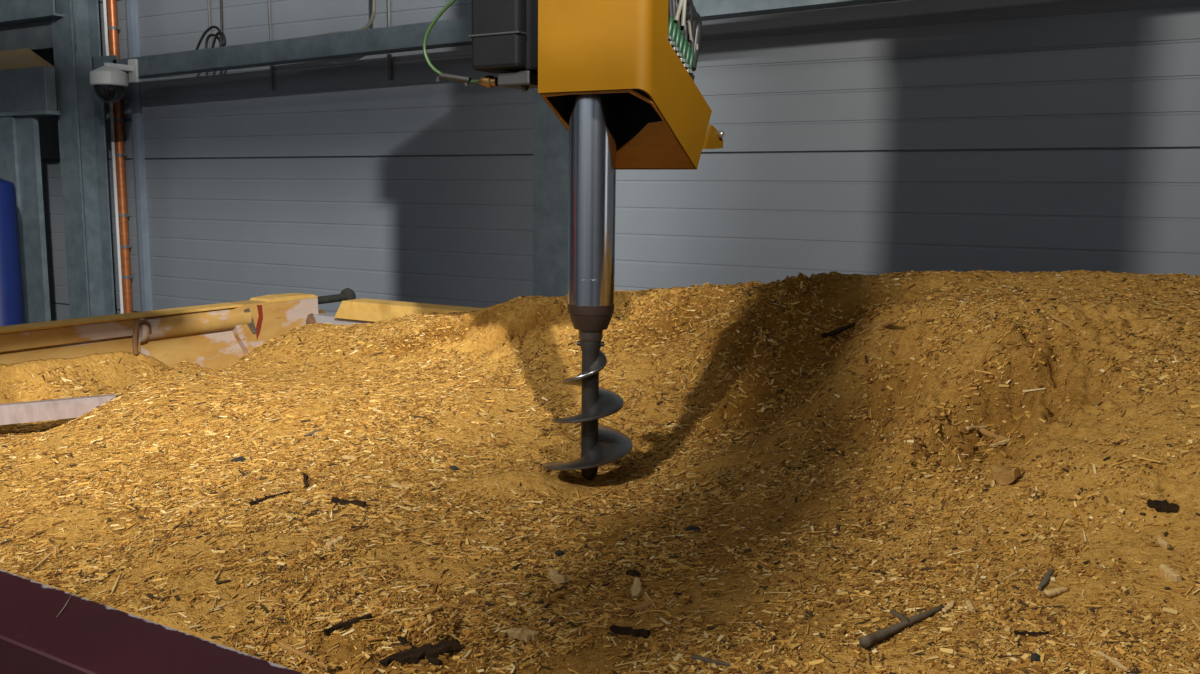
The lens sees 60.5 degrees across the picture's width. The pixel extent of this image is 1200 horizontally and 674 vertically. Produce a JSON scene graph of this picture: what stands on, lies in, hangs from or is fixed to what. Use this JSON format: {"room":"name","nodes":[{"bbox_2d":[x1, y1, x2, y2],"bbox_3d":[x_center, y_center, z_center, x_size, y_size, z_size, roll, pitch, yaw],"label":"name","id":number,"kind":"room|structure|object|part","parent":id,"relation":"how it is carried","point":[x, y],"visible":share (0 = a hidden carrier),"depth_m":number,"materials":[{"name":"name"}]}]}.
{"room":"industrial warehouse","nodes":[
{"label":"industrial warehouse","id":0,"kind":"room"},
{"bbox_2d":[37,0,1199,320],"bbox_3d":[0.062,-1.130,5.881,18.000,7.800,0.150,5,9,30],"label":"wall","id":1,"kind":"structure","parent":0,"point":[1014,136],"depth_m":5.43,"materials":[{"name":"metal"}]},
{"bbox_2d":[103,0,133,313],"bbox_3d":[-3.715,-1.462,7.938,0.122,7.800,0.098,0,8,-7],"label":"copper pipe","id":2,"kind":"object","parent":1,"relation":"attached to","point":[116,114],"visible":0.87,"depth_m":7.94,"materials":[{"name":"orange metal"}]},
{"bbox_2d":[125,0,151,311],"bbox_3d":[-3.547,-1.454,7.891,0.115,7.800,0.030,5,9,30],"label":"trim","id":3,"kind":"structure","parent":1,"relation":"attached to","point":[130,5],"depth_m":7.89,"materials":[{"name":"grey metal"}]},
{"bbox_2d":[207,0,211,47],"bbox_3d":[-2.765,-2.425,7.281,0.037,0.737,0.021,5,9,30],"label":"conduit","id":4,"kind":"object","parent":1,"relation":"attached to","point":[208,1],"visible":0.76,"depth_m":7.30,"materials":[{"name":"grey metal"}]},
{"bbox_2d":[220,0,222,43],"bbox_3d":[-2.668,-2.365,7.231,0.057,0.812,0.019,5,9,30],"label":"cable","id":5,"kind":"object","parent":1,"relation":"hanging from","point":[221,1],"visible":0.43,"depth_m":7.24,"materials":[{"name":"plastic"}]},
{"bbox_2d":[268,0,272,89],"bbox_3d":[-2.247,-2.187,7.003,0.028,0.988,0.020,5,9,30],"label":"cable","id":6,"kind":"object","parent":1,"relation":"attached to","point":[269,1],"visible":0.83,"depth_m":7.01,"materials":[{"name":"grey plastic"}]},
{"bbox_2d":[387,0,391,79],"bbox_3d":[-1.327,-2.053,6.471,0.028,0.851,0.025,5,9,30],"label":"conduit","id":7,"kind":"object","parent":1,"relation":"attached to","point":[388,1],"visible":0.68,"depth_m":6.50,"materials":[{"name":"grey metal"}]},
{"bbox_3d":[-2.978,3.502,1.430,18.300,0.200,11.900,5,9,30],"label":"floor","id":8,"kind":"structure","parent":0,"visible":0},
{"bbox_2d":[0,178,24,325],"bbox_3d":[-4.209,0.709,7.328,0.450,3.660,0.360,5,9,30],"label":"post","id":9,"kind":"object","parent":8,"relation":"on","point":[11,296],"visible":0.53,"depth_m":7.08,"materials":[{"name":"metal"}]},
{"bbox_2d":[0,48,59,323],"bbox_3d":[-4.651,0.082,8.381,1.970,4.596,0.669,5,9,30],"label":"steel column","id":10,"kind":"structure","parent":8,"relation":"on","point":[27,81],"depth_m":7.62,"materials":[{"name":"grey metal"}]},
{"bbox_3d":[-4.902,0.347,8.231,1.731,4.107,0.065,5,9,30],"label":"guide plate","id":11,"kind":"part","parent":10,"relation":"part of","materials":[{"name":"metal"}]},
{"bbox_2d":[52,0,114,318],"bbox_3d":[-3.819,-1.415,7.596,0.230,7.800,0.220,5,9,30],"label":"steel column","id":12,"kind":"structure","parent":8,"relation":"on","point":[81,119],"depth_m":7.59,"materials":[{"name":"grey metal"}]},
{"bbox_2d":[0,0,75,53],"bbox_3d":[-4.826,-2.444,8.189,2.655,0.450,0.599,5,9,30],"label":"steel beam","id":13,"kind":"structure","parent":12,"relation":"attached to","point":[23,23],"depth_m":7.55,"materials":[{"name":"grey metal"}]},
{"bbox_3d":[-4.921,-2.299,8.049,2.655,0.199,0.030,5,9,30],"label":"plate","id":14,"kind":"part","parent":13,"relation":"part of","materials":[{"name":"metal"}]},
{"bbox_2d":[92,0,901,79],"bbox_3d":[1.122,-1.586,4.739,11.100,0.365,0.148,5,9,30],"label":"beam","id":15,"kind":"structure","parent":12,"relation":"attached to","point":[450,32],"depth_m":6.21,"materials":[{"name":"metal"}]},
{"bbox_3d":[-3.534,-1.935,7.473,0.280,0.190,0.140,5,9,30],"label":"plate","id":16,"kind":"part","parent":15,"relation":"part of","materials":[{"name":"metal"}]},
{"bbox_2d":[90,59,138,102],"bbox_3d":[-3.363,-1.778,7.122,0.240,0.315,0.319,5,9,30],"label":"dome camera","id":17,"kind":"object","parent":15,"relation":"attached to","point":[109,81],"visible":1,"depth_m":7.03,"materials":[{"name":"white plastic"}]},
{"bbox_3d":[-3.333,-1.860,7.151,0.090,0.160,0.219,5,9,30],"label":"wall arm","id":18,"kind":"part","parent":17,"relation":"part of","materials":[{"name":"white plastic"}]},
{"bbox_2d":[195,26,225,49],"bbox_3d":[-2.630,-1.989,6.937,0.352,0.209,0.048,5,9,30],"label":"cable coil","id":19,"kind":"object","parent":15,"relation":"on","point":[220,33],"visible":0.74,"depth_m":6.90,"materials":[{"name":"black plastic"}]},
{"bbox_2d":[306,0,375,36],"bbox_3d":[-1.740,-2.138,6.420,0.903,0.556,0.024,5,9,30],"label":"conduit","id":20,"kind":"object","parent":15,"relation":"attached to","point":[372,17],"visible":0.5,"depth_m":6.23,"materials":[{"name":"grey metal"}]},
{"bbox_2d":[0,288,483,673],"bbox_3d":[0.789,1.704,2.782,7.330,3.068,3.114,5,9,30],"label":"trailer","id":21,"kind":"object","parent":8,"relation":"on","point":[45,629],"visible":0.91,"depth_m":3.72,"materials":[{"name":"red paint"}]},
{"bbox_3d":[-2.249,0.811,4.375,0.095,1.724,2.619,5,9,30],"label":"headboard","id":22,"kind":"part","parent":21,"relation":"part of","materials":[{"name":"yellow paint"}]},
{"bbox_3d":[0.024,0.792,1.408,7.250,0.260,0.200,5,9,30],"label":"rail","id":23,"kind":"part","parent":21,"relation":"part of","materials":[{"name":"red metal"}]},
{"bbox_3d":[1.614,0.122,3.570,6.800,0.090,0.155,5,9,30],"label":"rail","id":24,"kind":"part","parent":21,"relation":"part of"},
{"bbox_2d":[0,270,1199,673],"bbox_3d":[0.249,0.841,2.940,5.592,2.118,2.622,5,9,30],"label":"heap","id":25,"kind":"object","parent":21,"relation":"on","point":[1080,374],"visible":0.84,"depth_m":2.42,"materials":[{"name":"brown wood"}]},
{"bbox_2d":[29,544,60,572],"bbox_3d":[-1.282,0.511,2.376,0.005,0.012,0.168,0,8,-6],"label":"splinter","id":26,"kind":"object","parent":25,"relation":"on","point":[59,545],"visible":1,"depth_m":2.36,"materials":[{"name":"brown wood"}]},
{"bbox_2d":[110,572,121,595],"bbox_3d":[-1.057,0.540,2.244,0.006,0.019,0.113,-1,8,-13],"label":"splinter","id":27,"kind":"object","parent":25,"relation":"on","point":[120,574],"visible":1,"depth_m":2.24,"materials":[{"name":"brown wood"}]},
{"bbox_2d":[213,564,223,581],"bbox_3d":[-0.825,0.511,2.227,0.005,0.009,0.086,0,8,-6],"label":"splinter","id":28,"kind":"object","parent":25,"relation":"on","point":[219,572],"visible":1,"depth_m":2.22,"materials":[{"name":"brown wood"}]},
{"bbox_2d":[209,600,235,610],"bbox_3d":[-0.764,0.544,2.082,0.059,0.010,0.006,-6,11,-40],"label":"splinter","id":29,"kind":"object","parent":25,"relation":"on","point":[225,604],"visible":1,"depth_m":2.08,"materials":[{"name":"brown wood"}]},
{"bbox_2d":[231,457,245,461],"bbox_3d":[-1.030,0.352,2.937,0.043,0.017,0.027,3,8,14],"label":"pebble","id":30,"kind":"object","parent":25,"relation":"on","point":[237,459],"visible":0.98,"depth_m":2.93,"materials":[{"name":"grey stone"}]},
{"bbox_2d":[249,497,266,504],"bbox_3d":[-0.875,0.421,2.634,0.015,0.012,0.054,5,9,29],"label":"bark piece","id":31,"kind":"object","parent":25,"relation":"on","point":[263,498],"visible":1,"depth_m":2.63,"materials":[{"name":"brown wood"}]},
{"bbox_2d":[264,491,290,497],"bbox_3d":[-0.838,0.409,2.671,0.066,0.013,0.009,-4,9,-30],"label":"bark piece","id":32,"kind":"object","parent":25,"relation":"on","point":[288,492],"visible":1,"depth_m":2.67,"materials":[{"name":"brown wood"}]},
{"bbox_2d":[293,498,307,502],"bbox_3d":[-0.769,0.420,2.644,0.036,0.008,0.018,4,9,22],"label":"chip","id":33,"kind":"object","parent":25,"relation":"on","point":[298,499],"visible":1,"depth_m":2.64,"materials":[{"name":"beige wood"}]},
{"bbox_2d":[277,642,329,669],"bbox_3d":[-0.547,0.586,1.894,0.159,0.009,0.010,7,10,39],"label":"splinter","id":34,"kind":"object","parent":25,"relation":"on","point":[281,644],"visible":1,"depth_m":1.89,"materials":[{"name":"beige wood"}]},
{"bbox_2d":[301,473,308,487],"bbox_3d":[-0.792,0.386,2.771,0.021,0.031,0.158,-3,9,-21],"label":"bark curl","id":35,"kind":"object","parent":25,"relation":"on","point":[305,476],"visible":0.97,"depth_m":2.73,"materials":[{"name":"brown wood"}]},
{"bbox_2d":[304,429,322,435],"bbox_3d":[-0.873,0.292,3.137,0.014,0.017,0.064,7,10,38],"label":"bark piece","id":36,"kind":"object","parent":25,"relation":"on","point":[313,431],"visible":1,"depth_m":3.13,"materials":[{"name":"grey wood"}]},
{"bbox_2d":[326,536,343,547],"bbox_3d":[-0.607,0.469,2.354,0.029,0.014,0.043,7,10,38],"label":"chip","id":37,"kind":"object","parent":25,"relation":"on","point":[333,542],"visible":1,"depth_m":2.35,"materials":[{"name":"beige wood"}]},
{"bbox_2d":[323,613,371,634],"bbox_3d":[-0.485,0.551,1.978,0.096,0.024,0.014,-4,9,-30],"label":"bark piece","id":38,"kind":"object","parent":25,"relation":"on","point":[347,624],"visible":1,"depth_m":1.97,"materials":[{"name":"brown wood"}]},
{"bbox_2d":[331,497,366,506],"bbox_3d":[-0.634,0.419,2.612,0.101,0.017,0.023,3,8,19],"label":"bark piece","id":39,"kind":"object","parent":25,"relation":"on","point":[359,503],"visible":1,"depth_m":2.61,"materials":[{"name":"brown wood"}]},
{"bbox_2d":[342,455,356,459],"bbox_3d":[-0.717,0.346,2.944,0.047,0.010,0.021,5,9,28],"label":"chip","id":40,"kind":"object","parent":25,"relation":"on","point":[345,456],"visible":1,"depth_m":2.94,"materials":[{"name":"beige wood"}]},
{"bbox_2d":[390,483,411,488],"bbox_3d":[-0.533,0.400,2.762,0.078,0.012,0.026,7,10,37],"label":"chip","id":41,"kind":"object","parent":25,"relation":"on","point":[392,484],"visible":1,"depth_m":2.76,"materials":[{"name":"beige wood"}]},
{"bbox_2d":[397,636,442,665],"bbox_3d":[-0.330,0.571,1.872,0.129,0.018,0.016,8,11,44],"label":"bark piece","id":42,"kind":"object","parent":25,"relation":"on","point":[435,661],"visible":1,"depth_m":1.85,"materials":[{"name":"brown wood"}]},
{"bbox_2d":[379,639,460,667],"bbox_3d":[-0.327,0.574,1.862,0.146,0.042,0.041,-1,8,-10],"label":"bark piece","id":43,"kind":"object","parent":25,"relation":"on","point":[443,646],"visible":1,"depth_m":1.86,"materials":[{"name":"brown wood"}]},
{"bbox_2d":[449,466,458,469],"bbox_3d":[-0.420,0.378,2.947,0.035,0.017,0.019,4,9,23],"label":"pebble","id":44,"kind":"object","parent":25,"relation":"on","point":[451,467],"visible":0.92,"depth_m":2.94,"materials":[{"name":"grey stone"}]},
{"bbox_2d":[473,578,494,583],"bbox_3d":[-0.242,0.513,2.153,0.053,0.014,0.022,-6,11,-41],"label":"chip","id":45,"kind":"object","parent":25,"relation":"on","point":[490,580],"visible":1,"depth_m":2.15,"materials":[{"name":"beige wood"}]},
{"bbox_2d":[507,627,538,641],"bbox_3d":[-0.140,0.538,1.863,0.058,0.021,0.030,2,8,10],"label":"chip","id":46,"kind":"object","parent":25,"relation":"on","point":[525,634],"visible":1,"depth_m":1.85,"materials":[{"name":"beige wood"}]},
{"bbox_2d":[548,568,568,583],"bbox_3d":[-0.087,0.496,2.136,0.024,0.029,0.071,-3,9,-25],"label":"chip","id":47,"kind":"object","parent":25,"relation":"on","point":[557,578],"visible":1,"depth_m":2.13,"materials":[{"name":"beige wood"}]},
{"bbox_2d":[555,550,564,556],"bbox_3d":[-0.089,0.483,2.290,0.021,0.016,0.020,-3,9,-23],"label":"pebble","id":48,"kind":"object","parent":25,"relation":"on","point":[561,553],"visible":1,"depth_m":2.28,"materials":[{"name":"stone"}]},
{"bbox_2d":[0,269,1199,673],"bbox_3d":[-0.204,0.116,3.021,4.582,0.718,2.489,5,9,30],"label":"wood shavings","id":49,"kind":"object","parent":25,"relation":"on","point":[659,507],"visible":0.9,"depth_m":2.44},
{"bbox_2d":[610,625,650,637],"bbox_3d":[0.056,0.526,1.842,0.076,0.017,0.020,5,9,28],"label":"bark piece","id":50,"kind":"object","parent":25,"relation":"on","point":[629,630],"visible":1,"depth_m":1.84,"materials":[{"name":"brown wood"}]},
{"bbox_2d":[626,570,640,576],"bbox_3d":[0.068,0.490,2.127,0.026,0.015,0.051,-1,8,-14],"label":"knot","id":51,"kind":"object","parent":25,"relation":"on","point":[634,573],"visible":0.96,"depth_m":2.12,"materials":[{"name":"brown wood"}]},
{"bbox_2d":[631,577,642,597],"bbox_3d":[0.074,0.500,2.044,0.025,0.013,0.091,1,8,6],"label":"chip","id":52,"kind":"object","parent":25,"relation":"on","point":[636,588],"visible":1,"depth_m":2.04,"materials":[{"name":"beige wood"}]},
{"bbox_2d":[631,599,656,611],"bbox_3d":[0.085,0.512,1.958,0.024,0.010,0.066,8,11,42],"label":"chip","id":53,"kind":"object","parent":25,"relation":"on","point":[646,605],"visible":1,"depth_m":1.95,"materials":[{"name":"brown wood"}]},
{"bbox_2d":[644,592,656,609],"bbox_3d":[0.098,0.508,1.980,0.005,0.008,0.074,-2,8,-16],"label":"splinter","id":54,"kind":"object","parent":25,"relation":"on","point":[645,593],"visible":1,"depth_m":1.99,"materials":[{"name":"brown wood"}]},
{"bbox_2d":[684,526,700,530],"bbox_3d":[0.215,0.447,2.386,0.042,0.015,0.022,2,8,7],"label":"pebble","id":55,"kind":"object","parent":25,"relation":"on","point":[689,528],"visible":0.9,"depth_m":2.38,"materials":[{"name":"stone"}]},
{"bbox_2d":[690,655,730,666],"bbox_3d":[0.183,0.539,1.711,0.086,0.018,0.012,8,11,41],"label":"splinter","id":56,"kind":"object","parent":25,"relation":"on","point":[705,660],"visible":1,"depth_m":1.71,"materials":[{"name":"grey wood"}]},
{"bbox_2d":[821,321,859,337],"bbox_3d":[0.738,-0.021,3.164,0.020,0.080,0.170,-5,10,-36],"label":"stick","id":57,"kind":"object","parent":25,"relation":"on","point":[841,329],"visible":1,"depth_m":3.16,"materials":[{"name":"black wood"}]},
{"bbox_2d":[858,326,875,334],"bbox_3d":[0.767,-0.021,2.926,0.072,0.033,0.010,-3,9,-21],"label":"stick","id":58,"kind":"object","parent":25,"relation":"on","point":[870,328],"visible":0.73,"depth_m":2.92,"materials":[{"name":"beige wood"}]},
{"bbox_2d":[860,319,897,330],"bbox_3d":[0.790,-0.033,2.897,0.026,0.076,0.323,0,8,-2],"label":"stick","id":59,"kind":"object","parent":25,"relation":"on","point":[888,323],"visible":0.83,"depth_m":2.88,"materials":[{"name":"beige wood"}]},
{"bbox_2d":[859,605,943,647],"bbox_3d":[0.495,0.475,1.707,0.182,0.038,0.039,-4,9,-31],"label":"twig","id":60,"kind":"object","parent":25,"relation":"on","point":[866,641],"visible":1,"depth_m":1.69,"materials":[{"name":"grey wood"}]},
{"bbox_2d":[942,601,954,613],"bbox_3d":[0.589,0.457,1.739,0.039,0.013,0.015,-7,11,-43],"label":"chip","id":61,"kind":"object","parent":25,"relation":"on","point":[950,605],"visible":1,"depth_m":1.74,"materials":[{"name":"beige wood"}]},
{"bbox_2d":[965,600,974,611],"bbox_3d":[0.623,0.453,1.729,0.011,0.010,0.035,0,8,-4],"label":"chip","id":62,"kind":"object","parent":25,"relation":"on","point":[968,604],"visible":1,"depth_m":1.73,"materials":[{"name":"beige wood"}]},
{"bbox_2d":[965,425,988,430],"bbox_3d":[0.875,0.210,2.390,0.064,0.012,0.014,-3,9,-26],"label":"stick","id":63,"kind":"object","parent":25,"relation":"on","point":[967,428],"visible":0.99,"depth_m":2.38,"materials":[{"name":"brown wood"}]},
{"bbox_2d":[978,428,1015,443],"bbox_3d":[0.890,0.223,2.301,0.016,0.026,0.200,0,8,-1],"label":"splinter","id":64,"kind":"object","parent":25,"relation":"on","point":[983,431],"visible":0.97,"depth_m":2.32,"materials":[{"name":"beige wood"}]},
{"bbox_2d":[990,438,1009,446],"bbox_3d":[0.886,0.230,2.251,0.011,0.043,0.082,-3,9,-25],"label":"splinter","id":65,"kind":"object","parent":25,"relation":"on","point":[1002,442],"visible":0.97,"depth_m":2.26,"materials":[{"name":"brown wood"}]},
{"bbox_2d":[991,464,1020,484],"bbox_3d":[0.820,0.276,2.073,0.042,0.042,0.060,-4,9,-32],"label":"chunk","id":66,"kind":"object","parent":25,"relation":"on","point":[1003,475],"visible":1,"depth_m":2.06,"materials":[{"name":"beige wood"}]},
{"bbox_2d":[1014,630,1048,636],"bbox_3d":[0.675,0.463,1.610,0.050,0.014,0.009,4,9,22],"label":"splinter","id":67,"kind":"object","parent":25,"relation":"on","point":[1023,633],"visible":1,"depth_m":1.61,"materials":[{"name":"brown plant"}]},
{"bbox_2d":[1031,653,1040,661],"bbox_3d":[0.660,0.485,1.557,0.015,0.013,0.019,4,9,21],"label":"pebble","id":68,"kind":"object","parent":25,"relation":"on","point":[1034,657],"visible":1,"depth_m":1.55,"materials":[{"name":"grey stone"}]},
{"bbox_2d":[1038,569,1053,590],"bbox_3d":[0.760,0.413,1.752,0.013,0.014,0.081,6,10,33],"label":"splinter","id":69,"kind":"object","parent":25,"relation":"on","point":[1046,578],"visible":1,"depth_m":1.75,"materials":[{"name":"grey wood"}]},
{"bbox_2d":[1043,587,1067,598],"bbox_3d":[0.759,0.425,1.711,0.040,0.018,0.015,-2,8,-17],"label":"chip","id":70,"kind":"object","parent":25,"relation":"on","point":[1048,593],"visible":1,"depth_m":1.71,"materials":[{"name":"brown wood"}]},
{"bbox_2d":[1050,314,1077,329],"bbox_3d":[1.110,-0.035,2.459,0.010,0.031,0.087,-3,9,-21],"label":"stick","id":71,"kind":"object","parent":25,"relation":"on","point":[1054,317],"visible":1,"depth_m":2.46,"materials":[{"name":"beige wood"}]},
{"bbox_2d":[1097,650,1128,670],"bbox_3d":[0.755,0.477,1.514,0.008,0.010,0.054,-3,9,-23],"label":"splinter","id":72,"kind":"object","parent":25,"relation":"on","point":[1115,662],"visible":1,"depth_m":1.51,"materials":[{"name":"brown wood"}]},
{"bbox_2d":[1147,499,1178,512],"bbox_3d":[0.992,0.297,1.814,0.049,0.020,0.023,5,9,28],"label":"bark piece","id":73,"kind":"object","parent":25,"relation":"on","point":[1158,505],"visible":1,"depth_m":1.81,"materials":[{"name":"brown wood"}]},
{"bbox_2d":[1157,536,1169,548],"bbox_3d":[0.957,0.350,1.746,0.014,0.016,0.025,-1,8,-9],"label":"chip","id":74,"kind":"object","parent":25,"relation":"on","point":[1164,544],"visible":1,"depth_m":1.74,"materials":[{"name":"beige wood"}]},
{"bbox_2d":[1159,564,1181,581],"bbox_3d":[0.928,0.385,1.670,0.019,0.018,0.044,0,8,-4],"label":"chip","id":75,"kind":"object","parent":25,"relation":"on","point":[1169,573],"visible":1,"depth_m":1.67,"materials":[{"name":"beige wood"}]},
{"bbox_2d":[533,88,568,296],"bbox_3d":[-0.190,-1.123,5.807,0.300,7.800,0.225,5,9,30],"label":"steel column","id":76,"kind":"structure","parent":8,"relation":"on","point":[550,136],"depth_m":5.78,"materials":[{"name":"grey metal"}]},
{"bbox_3d":[-2.890,-4.419,0.315,18.300,0.200,11.900,5,9,30],"label":"ceiling","id":77,"kind":"structure","parent":0,"visible":0},
{"bbox_2d":[423,0,724,479],"bbox_3d":[-0.007,-2.096,2.746,0.996,5.015,0.555,5,9,30],"label":"drill","id":78,"kind":"object","parent":77,"relation":"hanging from","point":[617,75],"visible":1,"depth_m":2.79,"materials":[{"name":"metal"}]},
{"bbox_3d":[-0.200,-1.279,2.863,0.235,1.069,0.230,5,9,30],"label":"drill motor","id":79,"kind":"part","parent":78,"relation":"part of","materials":[{"name":"grey paint"}]},
{"bbox_3d":[0.054,-0.556,2.792,0.311,0.191,0.299,5,9,30],"label":"underside plate","id":80,"kind":"part","parent":78,"relation":"part of","materials":[{"name":"yellow paint"}]}
]}

